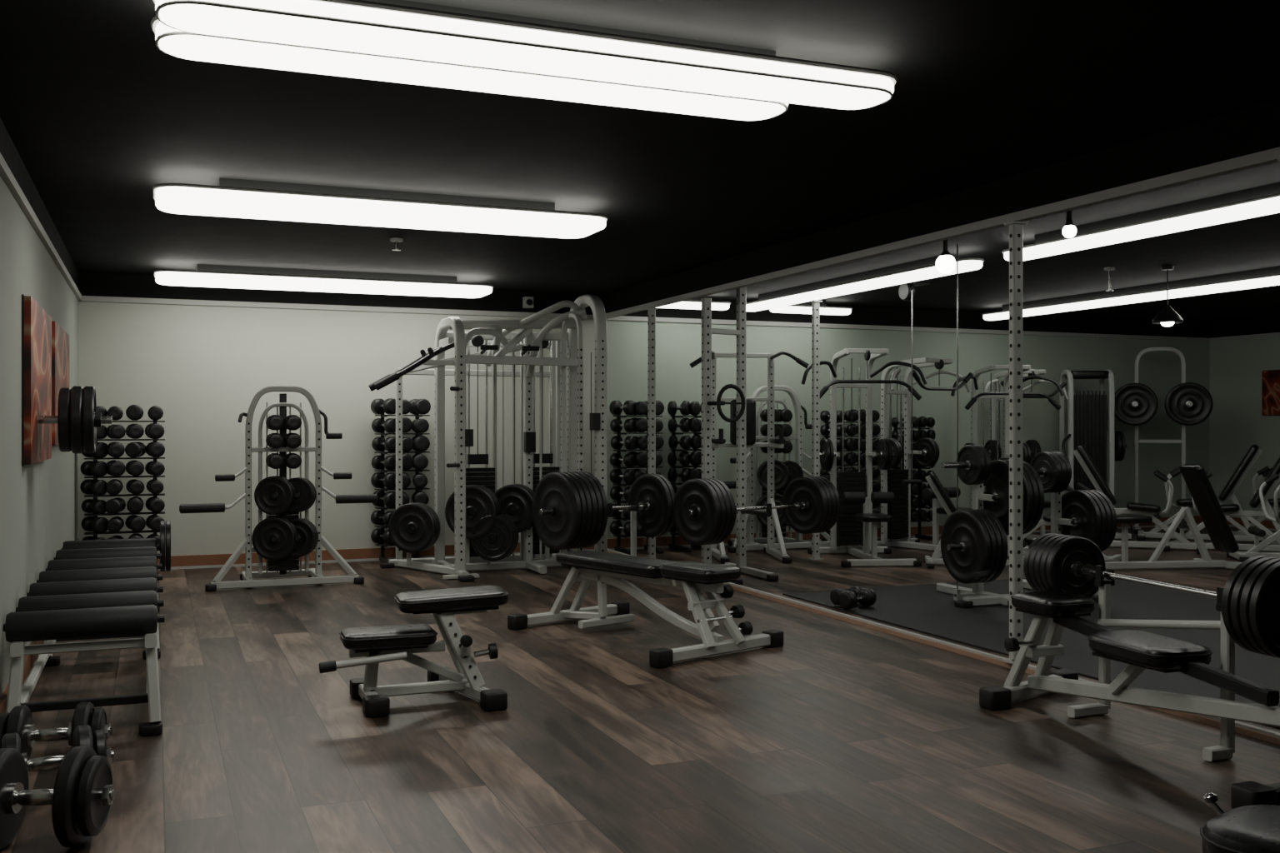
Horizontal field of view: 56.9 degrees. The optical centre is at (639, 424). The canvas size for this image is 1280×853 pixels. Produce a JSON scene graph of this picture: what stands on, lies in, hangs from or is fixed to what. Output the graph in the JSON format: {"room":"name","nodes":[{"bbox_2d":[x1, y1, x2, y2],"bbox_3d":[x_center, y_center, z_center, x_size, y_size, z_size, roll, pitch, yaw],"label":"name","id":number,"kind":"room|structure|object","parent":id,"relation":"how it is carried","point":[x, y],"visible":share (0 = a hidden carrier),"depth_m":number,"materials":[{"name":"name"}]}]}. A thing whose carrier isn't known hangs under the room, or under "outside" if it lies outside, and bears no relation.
{"room":"gym","nodes":[
{"label":"gym","id":0,"kind":"room"},
{"bbox_2d":[0,117,78,696],"bbox_3d":[-2.743,-0.020,4.765,0.100,2.880,14.100,0,0,-22],"label":"wall","id":1,"kind":"structure","parent":0,"point":[39,501],"depth_m":6.56,"materials":[{"name":"paint"}]},
{"bbox_2d":[0,640,43,714],"bbox_3d":[-2.686,1.355,4.789,0.036,0.130,14.012,0,0,-22],"label":"baseboard","id":2,"kind":"structure","parent":1,"relation":"attached to","point":[30,661],"depth_m":6.49,"materials":[{"name":"brown wood"}]},
{"bbox_2d":[21,294,51,466],"bbox_3d":[-3.643,-0.245,7.153,0.045,0.945,1.415,0,0,-22],"label":"canvas painting","id":3,"kind":"object","parent":1,"relation":"attached to","point":[36,322],"visible":1,"depth_m":6.75,"materials":[{"name":"fabric"}]},
{"bbox_2d":[0,152,81,300],"bbox_3d":[-2.683,-1.210,4.790,0.030,0.050,14.100,0,0,-22],"label":"trim","id":4,"kind":"structure","parent":1,"relation":"attached to","point":[6,173],"depth_m":6.89,"materials":[{"name":"paint"}]},
{"bbox_2d":[51,320,69,445],"bbox_3d":[-4.298,-0.285,8.749,0.045,0.865,1.465,0,0,-22],"label":"canvas painting","id":5,"kind":"object","parent":1,"relation":"attached to","point":[60,338],"visible":0.5,"depth_m":8.31,"materials":[{"name":"fabric"}]},
{"bbox_2d":[38,385,112,453],"bbox_3d":[-3.366,-0.030,6.996,0.439,0.400,0.400,0,0,-22],"label":"barbell","id":6,"kind":"object","parent":1,"relation":"attached to","point":[77,419],"visible":0.98,"depth_m":6.87,"materials":[{"name":"metal"}]},
{"bbox_2d":[78,272,600,556],"bbox_3d":[-2.972,-0.020,12.346,5.430,2.880,0.100,0,0,-22],"label":"wall","id":7,"kind":"structure","parent":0,"point":[205,367],"depth_m":11.96,"materials":[{"name":"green paint"}]},
{"bbox_2d":[80,295,593,319],"bbox_3d":[-2.901,-1.210,12.305,5.330,0.050,0.030,0,0,-22],"label":"trim","id":8,"kind":"structure","parent":7,"relation":"attached to","point":[84,298],"depth_m":12.08,"materials":[{"name":"paint"}]},
{"bbox_2d":[157,542,594,569],"bbox_3d":[-2.902,1.355,12.307,5.342,0.130,0.036,0,0,-22],"label":"baseboard","id":9,"kind":"structure","parent":7,"relation":"attached to","point":[192,562],"depth_m":12.14,"materials":[{"name":"brown wood"}]},
{"bbox_2d":[522,296,533,308],"bbox_3d":[-1.221,-1.340,12.939,0.100,0.120,0.120,0,0,-22],"label":"security camera","id":10,"kind":"object","parent":7,"relation":"attached to","point":[527,302],"visible":1,"depth_m":12.90,"materials":[{"name":"paint"}]},
{"bbox_2d":[0,525,1279,852],"bbox_3d":[4.048,1.470,7.551,14.980,0.100,14.500,0,0,-22],"label":"floor","id":11,"kind":"structure","parent":0,"point":[842,737],"depth_m":5.28,"materials":[{"name":"brown wood"}]},
{"bbox_2d":[0,701,112,760],"bbox_3d":[-2.457,1.294,4.937,0.460,0.250,0.250,0,0,-15],"label":"dumbbell","id":12,"kind":"object","parent":11,"relation":"on","point":[19,721],"visible":0.59,"depth_m":4.90,"materials":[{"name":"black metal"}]},
{"bbox_2d":[0,725,114,772],"bbox_3d":[-2.256,1.290,4.500,0.460,0.256,0.256,0,0,-29],"label":"dumbbell","id":13,"kind":"object","parent":11,"relation":"on","point":[82,736],"visible":0.24,"depth_m":4.49,"materials":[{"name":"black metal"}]},
{"bbox_2d":[0,746,115,849],"bbox_3d":[-2.022,1.255,3.981,0.480,0.326,0.326,0,0,-6],"label":"dumbbell","id":14,"kind":"object","parent":11,"relation":"on","point":[82,796],"visible":1,"depth_m":3.94,"materials":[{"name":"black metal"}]},
{"bbox_2d":[2,520,170,736],"bbox_3d":[-3.236,1.070,7.201,0.737,0.700,4.120,0,0,-22],"label":"rack","id":15,"kind":"object","parent":11,"relation":"on","point":[92,589],"visible":0.99,"depth_m":5.74,"materials":[{"name":"paint"}]},
{"bbox_2d":[80,405,164,574],"bbox_3d":[-4.804,0.617,10.981,0.729,1.606,0.435,0,0,-22],"label":"dumbbell rack","id":16,"kind":"object","parent":11,"relation":"on","point":[154,431],"visible":0.87,"depth_m":10.91,"materials":[{"name":"metal"}]},
{"bbox_2d":[179,385,377,591],"bbox_3d":[-3.240,0.537,10.614,1.681,1.765,0.730,0,0,-22],"label":"tower","id":17,"kind":"object","parent":11,"relation":"on","point":[283,537],"visible":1,"depth_m":10.41,"materials":[{"name":"metal"}]},
{"bbox_2d":[370,398,430,562],"bbox_3d":[-2.461,0.575,12.180,0.595,1.690,0.435,0,0,-22],"label":"dumbbell rack","id":18,"kind":"object","parent":11,"relation":"on","point":[420,443],"visible":0.66,"depth_m":12.13,"materials":[{"name":"metal"}]},
{"bbox_2d":[318,585,509,718],"bbox_3d":[-1.167,1.137,6.071,0.973,0.567,0.760,0,0,-22],"label":"bench","id":19,"kind":"object","parent":11,"relation":"on","point":[382,643],"visible":1,"depth_m":5.99,"materials":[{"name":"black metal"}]},
{"bbox_2d":[368,294,636,582],"bbox_3d":[-1.343,0.085,11.294,2.414,2.670,1.862,0,0,-22],"label":"machine","id":20,"kind":"object","parent":11,"relation":"on","point":[486,522],"visible":0.84,"depth_m":11.44,"materials":[{"name":"paint"}]},
{"bbox_2d":[532,471,674,549],"bbox_3d":[-0.318,0.765,10.818,1.420,0.690,0.702,0,0,-38],"label":"barbell","id":21,"kind":"object","parent":20,"relation":"on","point":[570,510],"visible":1,"depth_m":10.49,"materials":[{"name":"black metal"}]},
{"bbox_2d":[609,400,664,554],"bbox_3d":[-0.029,0.575,13.155,0.595,1.690,0.435,0,0,-22],"label":"dumbbell rack","id":22,"kind":"object","parent":11,"relation":"on","point":[633,425],"visible":0.59,"depth_m":13.09,"materials":[{"name":"metal"}]},
{"bbox_2d":[507,550,783,668],"bbox_3d":[-0.009,1.151,7.887,1.082,0.538,1.747,0,0,-39],"label":"weight bench","id":23,"kind":"object","parent":11,"relation":"on","point":[693,577],"visible":1,"depth_m":7.56,"materials":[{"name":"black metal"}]},
{"bbox_2d":[667,400,701,552],"bbox_3d":[0.568,0.575,13.399,0.476,1.690,0.435,0,0,-28],"label":"dumbbell rack","id":24,"kind":"object","parent":11,"relation":"on","point":[694,425],"visible":0.54,"depth_m":13.33,"materials":[{"name":"metal"}]},
{"bbox_2d":[701,286,778,585],"bbox_3d":[0.864,-0.015,11.003,0.520,2.870,1.095,0,0,-22],"label":"rack","id":25,"kind":"object","parent":11,"relation":"on","point":[707,330],"visible":0.78,"depth_m":11.07,"materials":[{"name":"metal"}]},
{"bbox_2d":[672,476,839,545],"bbox_3d":[1.109,0.760,10.782,1.750,0.580,0.583,0,0,-39],"label":"barbell","id":26,"kind":"object","parent":25,"relation":"on","point":[704,510],"visible":1,"depth_m":10.40,"materials":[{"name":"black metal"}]},
{"bbox_2d":[690,350,809,564],"bbox_3d":[1.146,0.315,12.598,1.276,2.210,1.070,0,0,-5],"label":"tower","id":27,"kind":"object","parent":11,"relation":"on","point":[719,442],"visible":0.82,"depth_m":12.87,"materials":[{"name":"metal"}]},
{"bbox_2d":[722,385,839,553],"bbox_3d":[1.483,0.485,13.693,1.782,1.871,0.774,0,0,-22],"label":"station","id":28,"kind":"object","parent":11,"relation":"on","point":[785,472],"visible":0.49,"depth_m":13.48,"materials":[{"name":"paint"}]},
{"bbox_2d":[808,300,823,559],"bbox_3d":[1.807,0.051,12.144,0.120,2.661,0.100,0,0,-22],"label":"upright","id":29,"kind":"object","parent":11,"relation":"on","point":[815,303],"visible":0.8,"depth_m":12.12,"materials":[{"name":"paint"}]},
{"bbox_2d":[820,409,880,545],"bbox_3d":[2.531,0.617,14.205,0.729,1.606,0.435,0,0,-22],"label":"dumbbell rack","id":30,"kind":"object","parent":11,"relation":"on","point":[825,415],"visible":0.36,"depth_m":14.13,"materials":[{"name":"metal"}]},
{"bbox_2d":[801,348,927,567],"bbox_3d":[2.364,0.310,12.436,1.356,2.220,1.295,0,0,-5],"label":"machine","id":31,"kind":"object","parent":11,"relation":"on","point":[857,524],"visible":0.98,"depth_m":12.89,"materials":[{"name":"paint"}]},
{"bbox_2d":[891,416,935,539],"bbox_3d":[3.369,0.657,14.549,0.510,1.526,0.435,0,0,-22],"label":"dumbbell rack","id":32,"kind":"object","parent":11,"relation":"on","point":[919,502],"visible":0.39,"depth_m":14.48,"materials":[{"name":"metal"}]},
{"bbox_2d":[861,357,973,551],"bbox_3d":[3.286,0.335,13.299,1.356,2.170,1.295,0,0,-37],"label":"machine","id":33,"kind":"object","parent":11,"relation":"on","point":[926,452],"visible":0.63,"depth_m":13.63,"materials":[{"name":"paint"}]},
{"bbox_2d":[607,549,1279,744],"bbox_3d":[2.234,1.399,6.807,0.080,0.041,14.000,0,0,-22],"label":"trim","id":34,"kind":"structure","parent":11,"relation":"on","point":[1242,728],"depth_m":7.52,"materials":[{"name":"brown wood"}]},
{"bbox_2d":[645,307,658,559],"bbox_3d":[0.119,0.098,11.938,0.120,2.566,0.100,0,0,-22],"label":"upright","id":35,"kind":"object","parent":34,"relation":"on","point":[651,311],"visible":0.66,"depth_m":11.91,"materials":[{"name":"paint"}]},
{"bbox_2d":[1001,220,1028,664],"bbox_3d":[2.191,0.098,6.886,0.120,2.566,0.100,0,0,-22],"label":"upright","id":36,"kind":"object","parent":34,"relation":"on","point":[1015,227],"visible":0.9,"depth_m":6.86,"materials":[{"name":"paint"}]},
{"bbox_2d":[1275,157,1279,738],"bbox_3d":[2.881,0.098,5.202,0.120,2.566,0.100,0,0,-22],"label":"upright","id":37,"kind":"object","parent":34,"relation":"on","point":[1277,736],"visible":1,"depth_m":5.22,"materials":[{"name":"paint"}]},
{"bbox_2d":[923,471,1026,569],"bbox_3d":[3.436,0.946,11.870,1.113,0.948,0.616,0,0,10],"label":"bench","id":38,"kind":"object","parent":11,"relation":"on","point":[932,480],"visible":0.31,"depth_m":11.91,"materials":[{"name":"leather"}]},
{"bbox_2d":[950,365,1064,551],"bbox_3d":[4.248,0.365,13.641,1.356,2.109,1.295,0,0,-5],"label":"machine","id":39,"kind":"object","parent":11,"relation":"on","point":[972,404],"visible":0.25,"depth_m":14.12,"materials":[{"name":"paint"}]},
{"bbox_2d":[984,369,1069,544],"bbox_3d":[4.793,0.368,14.631,1.221,2.105,1.166,0,0,-17],"label":"machine","id":40,"kind":"object","parent":11,"relation":"on","point":[1034,447],"visible":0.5,"depth_m":14.82,"materials":[{"name":"paint"}]},
{"bbox_2d":[782,577,1279,729],"bbox_3d":[3.775,1.414,7.925,3.300,0.012,5.600,0,0,-22],"label":"floor mat","id":41,"kind":"object","parent":11,"relation":"on","point":[921,608],"visible":0.49,"depth_m":8.44,"materials":[{"name":"rubber"}]},
{"bbox_2d":[830,585,876,609],"bbox_3d":[1.640,1.333,9.133,0.358,0.136,0.301,0,0,-36],"label":"dumbbells","id":42,"kind":"object","parent":41,"relation":"on","point":[847,600],"visible":1,"depth_m":9.08,"materials":[{"name":"black metal"}]},
{"bbox_2d":[936,243,1117,608],"bbox_3d":[3.086,-0.019,9.656,1.662,2.872,1.074,0,0,-22],"label":"rack","id":43,"kind":"object","parent":41,"relation":"on","point":[974,542],"visible":0.88,"depth_m":9.43,"materials":[{"name":"metal"}]},
{"bbox_2d":[997,457,1121,561],"bbox_3d":[4.349,0.887,12.390,1.252,1.066,0.693,0,0,33],"label":"bench","id":44,"kind":"object","parent":11,"relation":"on","point":[1047,518],"visible":0.23,"depth_m":12.42,"materials":[{"name":"paint"}]},
{"bbox_2d":[1059,369,1131,539],"bbox_3d":[5.741,0.352,15.059,0.879,2.125,0.867,0,0,6],"label":"machine","id":45,"kind":"object","parent":11,"relation":"on","point":[1087,413],"visible":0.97,"depth_m":14.97,"materials":[{"name":"paint"}]},
{"bbox_2d":[979,565,1279,809],"bbox_3d":[2.261,1.055,5.337,0.788,0.730,2.035,0,0,-18],"label":"bench","id":46,"kind":"object","parent":11,"relation":"on","point":[1141,650],"visible":0.9,"depth_m":5.31,"materials":[{"name":"paint"}]},
{"bbox_2d":[1023,533,1279,658],"bbox_3d":[2.368,0.735,5.432,0.404,0.400,1.800,0,0,-17],"label":"barbell","id":47,"kind":"object","parent":46,"relation":"on","point":[1054,562],"visible":0.97,"depth_m":4.81,"materials":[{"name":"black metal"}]},
{"bbox_2d":[1022,463,1241,569],"bbox_3d":[4.842,0.899,11.509,2.253,1.032,0.609,0,0,-9],"label":"bench","id":48,"kind":"object","parent":11,"relation":"on","point":[1195,477],"visible":0.65,"depth_m":11.56,"materials":[{"name":"paint"}]},
{"bbox_2d":[1072,445,1199,554],"bbox_3d":[5.694,0.828,13.538,1.391,1.185,0.770,0,0,23],"label":"bench","id":49,"kind":"object","parent":11,"relation":"on","point":[1081,454],"visible":0.62,"depth_m":13.49,"materials":[{"name":"paint"}]},
{"bbox_2d":[1115,346,1213,534],"bbox_3d":[6.853,0.198,15.573,1.210,2.445,0.730,0,0,18],"label":"frame","id":50,"kind":"object","parent":11,"relation":"on","point":[1136,403],"visible":0.96,"depth_m":15.45,"materials":[{"name":"paint"}]},
{"bbox_2d":[1137,444,1264,543],"bbox_3d":[6.839,0.828,14.462,1.391,1.185,0.770,0,0,23],"label":"bench","id":51,"kind":"object","parent":11,"relation":"on","point":[1253,452],"visible":0.66,"depth_m":14.27,"materials":[{"name":"paint"}]},
{"bbox_2d":[1162,456,1279,551],"bbox_3d":[6.617,0.828,13.290,1.391,1.185,0.770,0,0,23],"label":"bench","id":52,"kind":"object","parent":11,"relation":"on","point":[1227,509],"visible":0.49,"depth_m":13.14,"materials":[{"name":"paint"}]},
{"bbox_2d":[1200,792,1279,852],"bbox_3d":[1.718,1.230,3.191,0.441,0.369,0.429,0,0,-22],"label":"weight bench","id":53,"kind":"object","parent":11,"relation":"on","point":[1255,828],"visible":1,"depth_m":3.14,"materials":[{"name":"black leather"}]},
{"bbox_2d":[1226,474,1279,562],"bbox_3d":[6.920,0.828,12.273,1.391,1.185,0.770,0,0,14],"label":"bench","id":54,"kind":"object","parent":11,"relation":"on","point":[1242,557],"visible":0.84,"depth_m":12.35,"materials":[{"name":"paint"}]},
{"bbox_2d":[1231,466,1279,538],"bbox_3d":[7.989,0.828,14.556,1.391,1.185,0.770,0,0,23],"label":"bench","id":55,"kind":"object","parent":11,"relation":"on","point":[1264,472],"visible":0.27,"depth_m":14.65,"materials":[{"name":"paint"}]},
{"bbox_2d":[1269,540,1279,544],"bbox_3d":[7.898,0.828,13.329,1.391,1.185,0.770,0,0,23],"label":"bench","id":56,"kind":"object","parent":11,"relation":"on","point":[1274,542],"visible":0.2,"depth_m":13.38,"materials":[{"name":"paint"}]},
{"bbox_2d":[0,0,1279,322],"bbox_3d":[4.048,-1.510,7.551,14.980,0.100,14.500,0,0,-22],"label":"ceiling","id":57,"kind":"structure","parent":0,"point":[97,117],"depth_m":6.10,"materials":[{"name":"black paint"}]},
{"bbox_2d":[153,264,493,298],"bbox_3d":[-2.968,-1.380,11.321,3.128,0.160,0.628,0,0,-22],"label":"ceiling light","id":58,"kind":"object","parent":57,"relation":"attached to","point":[204,276],"depth_m":11.12,"materials":[{"name":"white plastic"}]},
{"bbox_2d":[152,177,608,238],"bbox_3d":[-1.579,-1.380,7.513,2.808,0.160,0.628,0,0,-22],"label":"ceiling light","id":59,"kind":"object","parent":57,"relation":"attached to","point":[240,198],"depth_m":7.32,"materials":[{"name":"white plastic"}]},
{"bbox_2d":[390,237,403,250],"bbox_3d":[-1.910,-1.415,9.268,0.098,0.090,0.100,0,0,-22],"label":"sprinkler head","id":60,"kind":"object","parent":57,"relation":"attached to","point":[396,240],"visible":1,"depth_m":9.26},
{"bbox_2d":[150,0,897,120],"bbox_3d":[-0.334,-1.380,4.424,2.768,0.160,0.652,0,0,-22],"label":"ceiling light","id":61,"kind":"object","parent":57,"relation":"attached to","point":[404,42],"depth_m":4.24,"materials":[{"name":"white plastic"}]},
{"bbox_2d":[656,297,730,310],"bbox_3d":[0.535,-1.380,13.190,1.028,0.160,0.228,0,0,-22],"label":"ceiling light","id":62,"kind":"object","parent":57,"relation":"attached to","point":[696,303],"depth_m":13.13,"materials":[{"name":"white plastic"}]},
{"bbox_2d":[769,300,852,315],"bbox_3d":[1.992,-1.380,13.787,1.078,0.160,0.228,0,0,-22],"label":"ceiling light","id":63,"kind":"object","parent":57,"relation":"attached to","point":[803,307],"depth_m":13.71,"materials":[{"name":"white plastic"}]},
{"bbox_2d":[745,254,984,311],"bbox_3d":[2.015,-1.380,11.689,0.228,0.160,4.128,0,0,-22],"label":"ceiling light","id":64,"kind":"object","parent":57,"relation":"attached to","point":[922,269],"depth_m":11.29,"materials":[{"name":"white plastic"}]},
{"bbox_2d":[935,239,955,274],"bbox_3d":[2.300,-1.298,8.887,0.148,0.325,0.150,0,0,-22],"label":"globe lamp","id":65,"kind":"object","parent":57,"relation":"hanging from","point":[946,262],"visible":0.98,"depth_m":8.84,"materials":[{"name":"glass"}]},
{"bbox_2d":[1062,210,1076,238],"bbox_3d":[2.793,-1.337,7.684,0.089,0.245,0.090,0,0,-22],"label":"globe lamp","id":66,"kind":"object","parent":57,"relation":"hanging from","point":[1069,231],"visible":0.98,"depth_m":7.66,"materials":[{"name":"glass"}]},
{"bbox_2d":[1104,267,1114,291],"bbox_3d":[4.361,-1.350,10.976,0.098,0.220,0.100,0,0,-22],"label":"sprinkler head","id":67,"kind":"object","parent":57,"relation":"attached to","point":[1109,269],"visible":1,"depth_m":10.96},
{"bbox_2d":[981,265,1279,320],"bbox_3d":[5.220,-1.380,12.571,0.228,0.160,4.728,0,0,-22],"label":"ceiling light","id":68,"kind":"object","parent":57,"relation":"attached to","point":[1267,277],"depth_m":12.22,"materials":[{"name":"white plastic"}]},
{"bbox_2d":[1001,181,1279,260],"bbox_3d":[3.969,-1.380,6.924,0.228,0.160,5.428,0,0,-22],"label":"ceiling light","id":69,"kind":"object","parent":57,"relation":"attached to","point":[1264,200],"depth_m":7.90,"materials":[{"name":"white plastic"}]},
{"bbox_2d":[1151,265,1183,326],"bbox_3d":[4.867,-1.183,10.902,0.270,0.555,0.270,0,0,-22],"label":"pendant lamp","id":70,"kind":"object","parent":57,"relation":"hanging from","point":[1167,317],"visible":1,"depth_m":10.85,"materials":[{"name":"metal"}]},
{"bbox_2d":[606,300,1209,539],"bbox_3d":[3.865,-0.020,15.150,9.350,2.880,0.100,0,0,-22],"label":"wall","id":71,"kind":"structure","parent":0,"point":[678,345],"depth_m":15.06,"materials":[{"name":"white paint"}]},
{"bbox_2d":[607,515,1202,550],"bbox_3d":[3.843,1.355,15.073,9.162,0.130,0.036,0,0,-22],"label":"baseboard","id":72,"kind":"structure","parent":71,"relation":"attached to","point":[661,542],"depth_m":14.04,"materials":[{"name":"brown wood"}]},
{"bbox_2d":[606,315,1209,341],"bbox_3d":[3.872,-1.210,15.082,9.190,0.050,0.030,0,0,-22],"label":"trim","id":73,"kind":"structure","parent":71,"relation":"attached to","point":[621,317],"depth_m":14.84,"materials":[{"name":"paint"}]},
{"bbox_2d":[890,278,930,484],"bbox_3d":[2.593,-0.448,11.413,0.340,2.014,0.350,0,0,-22],"label":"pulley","id":74,"kind":"object","parent":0,"point":[907,291],"depth_m":11.25,"materials":[{"name":"grey metal"}]},
{"bbox_2d":[600,98,1279,313],"bbox_3d":[2.280,-1.335,6.826,0.100,0.250,14.100,0,0,-22],"label":"wall header","id":75,"kind":"structure","parent":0,"point":[1253,129],"depth_m":6.94,"materials":[{"name":"black paint"}]},
{"bbox_2d":[605,146,1279,319],"bbox_3d":[2.234,-1.210,6.807,0.060,0.050,14.100,0,0,-22],"label":"trim","id":76,"kind":"structure","parent":75,"relation":"attached to","point":[1271,156],"depth_m":6.89,"materials":[{"name":"paint"}]},
{"bbox_2d":[1210,315,1279,520],"bbox_3d":[10.839,-0.020,10.336,0.100,2.880,14.100,0,0,-22],"label":"wall","id":77,"kind":"structure","parent":0,"point":[1237,422],"depth_m":16.36,"materials":[{"name":"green paint"}]},
{"bbox_2d":[1210,332,1279,341],"bbox_3d":[10.778,-1.210,10.311,0.030,0.050,14.100,0,0,-22],"label":"trim","id":78,"kind":"structure","parent":77,"relation":"attached to","point":[1274,334],"depth_m":16.25,"materials":[{"name":"paint"}]},
{"bbox_2d":[1226,517,1276,530],"bbox_3d":[10.781,1.355,10.312,0.036,0.130,14.012,0,0,-22],"label":"baseboard","id":79,"kind":"structure","parent":77,"relation":"attached to","point":[1267,524],"depth_m":16.00,"materials":[{"name":"brown wood"}]},
{"bbox_2d":[1261,370,1279,415],"bbox_3d":[8.684,-0.430,15.397,0.045,0.615,1.315,0,0,-22],"label":"wall art","id":80,"kind":"object","parent":77,"relation":"attached to","point":[1270,378],"visible":1,"depth_m":15.87,"materials":[{"name":"fabric"}]}
]}

